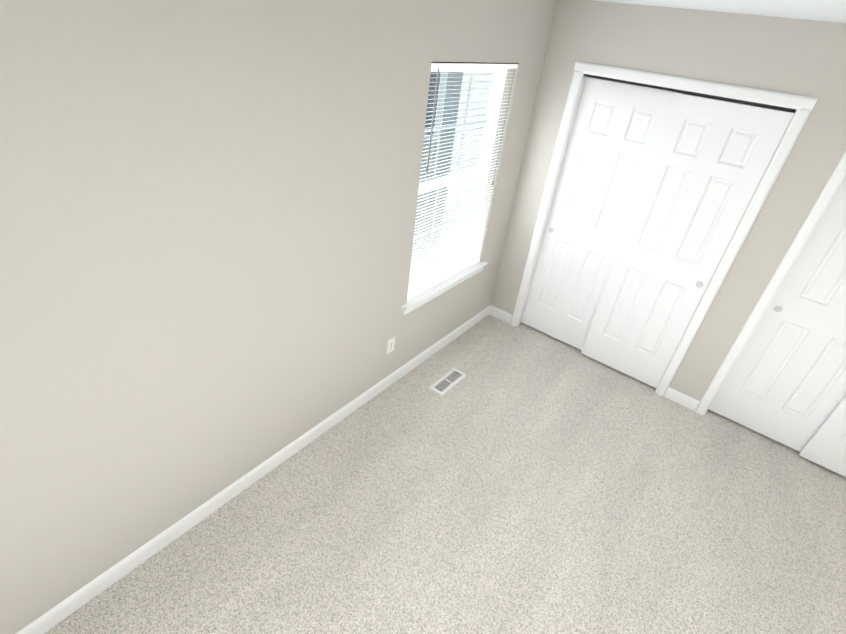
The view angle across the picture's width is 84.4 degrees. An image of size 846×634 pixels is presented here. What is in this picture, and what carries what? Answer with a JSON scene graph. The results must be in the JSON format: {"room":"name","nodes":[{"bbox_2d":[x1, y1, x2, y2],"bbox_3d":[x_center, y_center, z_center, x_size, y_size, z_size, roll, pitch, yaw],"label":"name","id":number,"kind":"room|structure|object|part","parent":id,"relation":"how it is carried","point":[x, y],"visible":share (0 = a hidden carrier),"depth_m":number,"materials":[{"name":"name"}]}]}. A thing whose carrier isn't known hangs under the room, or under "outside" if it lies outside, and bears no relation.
{"room":"empty bedroom","nodes":[
{"label":"empty bedroom","id":0,"kind":"room"},
{"bbox_2d":[0,0,556,633],"bbox_3d":[-0.737,-0.225,2.105,0.160,2.440,6.370,27,38,28],"label":"wall","id":1,"kind":"structure","parent":0,"point":[208,208],"depth_m":1.79,"materials":[{"name":"grey paint"}]},
{"bbox_2d":[16,305,490,633],"bbox_3d":[-1.025,0.929,2.436,0.013,0.092,5.380,27,38,28],"label":"baseboard","id":2,"kind":"structure","parent":1,"relation":"attached to","point":[63,609],"depth_m":2.38,"materials":[{"name":"white paint"}]},
{"bbox_2d":[387,337,394,353],"bbox_3d":[-0.215,0.194,3.154,0.008,0.116,0.072,27,38,28],"label":"outlet","id":3,"kind":"object","parent":1,"relation":"attached to","point":[390,348],"visible":1,"depth_m":3.15,"materials":[{"name":"white plastic"}]},
{"bbox_2d":[402,260,487,314],"bbox_3d":[0.163,-0.239,3.451,0.120,0.086,1.030,27,38,28],"label":"window sill","id":4,"kind":"structure","parent":1,"relation":"attached to","point":[419,300],"depth_m":3.36,"materials":[{"name":"white paint"}]},
{"bbox_2d":[410,68,507,285],"bbox_3d":[0.156,-0.912,3.099,0.105,1.555,1.080,27,38,28],"label":"window","id":5,"kind":"structure","parent":1,"relation":"in","point":[501,76],"depth_m":3.12,"materials":[{"name":"white plastic"}]},
{"bbox_2d":[413,182,474,270],"bbox_3d":[0.145,-0.636,3.255,0.006,0.605,0.812,27,38,28],"label":"window grille","id":6,"kind":"object","parent":5,"relation":"attached to","point":[460,182],"depth_m":3.21,"materials":[{"name":"white"}]},
{"bbox_3d":[0.165,-0.911,3.090,0.068,1.337,0.872,27,38,28],"label":"window sash","id":7,"kind":"part","parent":5,"relation":"part of","materials":[{"name":"white plastic"}]},
{"bbox_2d":[424,72,486,179],"bbox_3d":[0.186,-1.193,2.922,0.006,0.620,0.812,27,38,28],"label":"window grille","id":8,"kind":"object","parent":5,"relation":"attached to","point":[442,108],"depth_m":2.90,"materials":[{"name":"white"}]},
{"bbox_2d":[407,63,517,300],"bbox_3d":[0.239,-0.867,3.049,0.026,1.404,0.932,27,38,28],"label":"window blind","id":9,"kind":"object","parent":5,"relation":"attached to","point":[415,288],"visible":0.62,"depth_m":3.10,"materials":[{"name":"white plastic"}]},
{"bbox_2d":[426,68,514,184],"bbox_3d":[0.292,-1.113,2.880,0.016,0.754,0.836,27,38,28],"label":"blind cord","id":10,"kind":"object","parent":9,"relation":"hanging from","point":[427,168],"visible":1,"depth_m":2.62,"materials":[{"name":"grey fabric"}]},
{"bbox_2d":[432,62,518,63],"bbox_3d":[0.315,-1.456,2.668,0.028,0.006,0.938,27,38,28],"label":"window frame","id":11,"kind":"structure","parent":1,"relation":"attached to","point":[475,62],"depth_m":2.63,"materials":[{"name":"black"}]},
{"bbox_2d":[44,314,845,633],"bbox_3d":[0.741,1.670,1.819,4.280,0.100,6.370,27,38,28],"label":"floor","id":12,"kind":"structure","parent":0,"point":[522,478],"depth_m":2.53,"materials":[{"name":"carpet"}]},
{"bbox_2d":[428,368,466,395],"bbox_3d":[0.188,0.475,3.459,0.125,0.006,0.325,27,38,28],"label":"floor air vent","id":13,"kind":"object","parent":12,"relation":"on","point":[447,382],"visible":1,"depth_m":3.45,"materials":[{"name":"silver metal"}]},
{"bbox_2d":[491,0,845,400],"bbox_3d":[2.347,-0.266,2.781,4.000,2.440,0.120,27,38,28],"label":"wall","id":14,"kind":"structure","parent":0,"point":[802,57],"depth_m":2.80,"materials":[{"name":"grey paint"}]},
{"bbox_2d":[489,306,699,410],"bbox_3d":[2.185,0.742,3.365,3.987,0.092,0.013,27,38,28],"label":"baseboard","id":15,"kind":"structure","parent":14,"relation":"attached to","point":[684,400],"depth_m":3.53,"materials":[{"name":"white paint"}]},
{"bbox_2d":[510,61,817,395],"bbox_3d":[1.473,-0.548,3.398,1.256,2.058,0.122,27,38,28],"label":"door frame","id":16,"kind":"structure","parent":14,"relation":"attached to","point":[577,101],"depth_m":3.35,"materials":[{"name":"white paint"}]},
{"bbox_2d":[583,74,796,113],"bbox_3d":[1.577,-1.379,2.858,1.220,0.030,0.095,27,38,28],"label":"track","id":17,"kind":"object","parent":14,"relation":"attached to","point":[714,97],"visible":0.54,"depth_m":2.77,"materials":[{"name":"grey metal"}]},
{"bbox_2d":[521,77,683,349],"bbox_3d":[1.249,-0.668,3.553,0.624,1.998,0.037,27,38,28],"label":"sliding door","id":18,"kind":"structure","parent":17,"relation":"hanging from","point":[617,128],"depth_m":3.43,"materials":[{"name":"white paint"}]},
{"bbox_2d":[581,93,793,387],"bbox_3d":[1.686,-0.411,3.243,0.624,1.998,0.037,27,38,28],"label":"sliding door","id":19,"kind":"structure","parent":17,"relation":"hanging from","point":[709,162],"depth_m":3.10,"materials":[{"name":"white paint"}]},
{"bbox_2d":[695,151,845,414],"bbox_3d":[2.710,0.092,2.653,1.256,2.058,0.122,27,38,28],"label":"door frame","id":20,"kind":"structure","parent":14,"relation":"attached to","point":[776,293],"depth_m":2.89,"materials":[{"name":"white paint"}]},
{"bbox_2d":[593,0,845,22],"bbox_3d":[1.013,-0.451,0.448,4.280,0.100,6.370,27,38,28],"label":"ceiling","id":21,"kind":"structure","parent":0,"point":[828,10],"depth_m":2.14,"materials":[{"name":"white paint"}]},
{"bbox_2d":[676,115,793,348],"bbox_3d":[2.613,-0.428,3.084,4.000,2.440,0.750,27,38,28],"label":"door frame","id":22,"kind":"structure","parent":0,"point":[766,169],"depth_m":3.26,"materials":[{"name":"white paint"}]},
{"label":"outside","id":23,"kind":"structure","parent":0,"visible":0},
{"bbox_3d":[-20.626,-11.095,23.712,59.500,0.200,100.000,27,38,28],"label":"lawn","id":24,"kind":"structure","parent":23,"visible":0},
{"bbox_2d":[409,71,492,276],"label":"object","id":25,"kind":"structure","parent":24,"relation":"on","point":[460,78],"depth_m":8.63,"materials":[{"name":"glass"}]},
{"bbox_2d":[424,72,445,140],"bbox_3d":[-0.559,-5.220,7.800,2.200,3.970,0.690,27,38,28],"label":"window","id":26,"kind":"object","parent":25,"relation":"attached to","point":[441,83],"depth_m":8.22,"materials":[{"name":"white"}]},
{"bbox_2d":[424,72,440,135],"bbox_3d":[0.038,-3.894,8.342,0.540,1.140,0.010,27,38,28],"label":"glass pane","id":27,"kind":"object","parent":26,"relation":"attached to","point":[431,91],"depth_m":8.26,"materials":[{"name":"grey"}]},
{"bbox_3d":[2.815,-0.738,2.113,1.220,0.030,0.095,27,38,28],"label":"track","id":28,"kind":"object","parent":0,"visible":0},
{"bbox_2d":[708,180,845,451],"bbox_3d":[2.487,-0.027,2.808,0.624,1.998,0.037,27,38,28],"label":"sliding door","id":29,"kind":"structure","parent":28,"relation":"hanging from","point":[784,383],"depth_m":2.99,"materials":[{"name":"white paint"}]},
{"bbox_2d":[800,395,845,476],"bbox_3d":[2.924,0.229,2.498,0.624,1.998,0.037,27,38,28],"label":"sliding door","id":30,"kind":"structure","parent":28,"relation":"hanging from","point":[825,446],"depth_m":3.04,"materials":[{"name":"white paint"}]}
]}

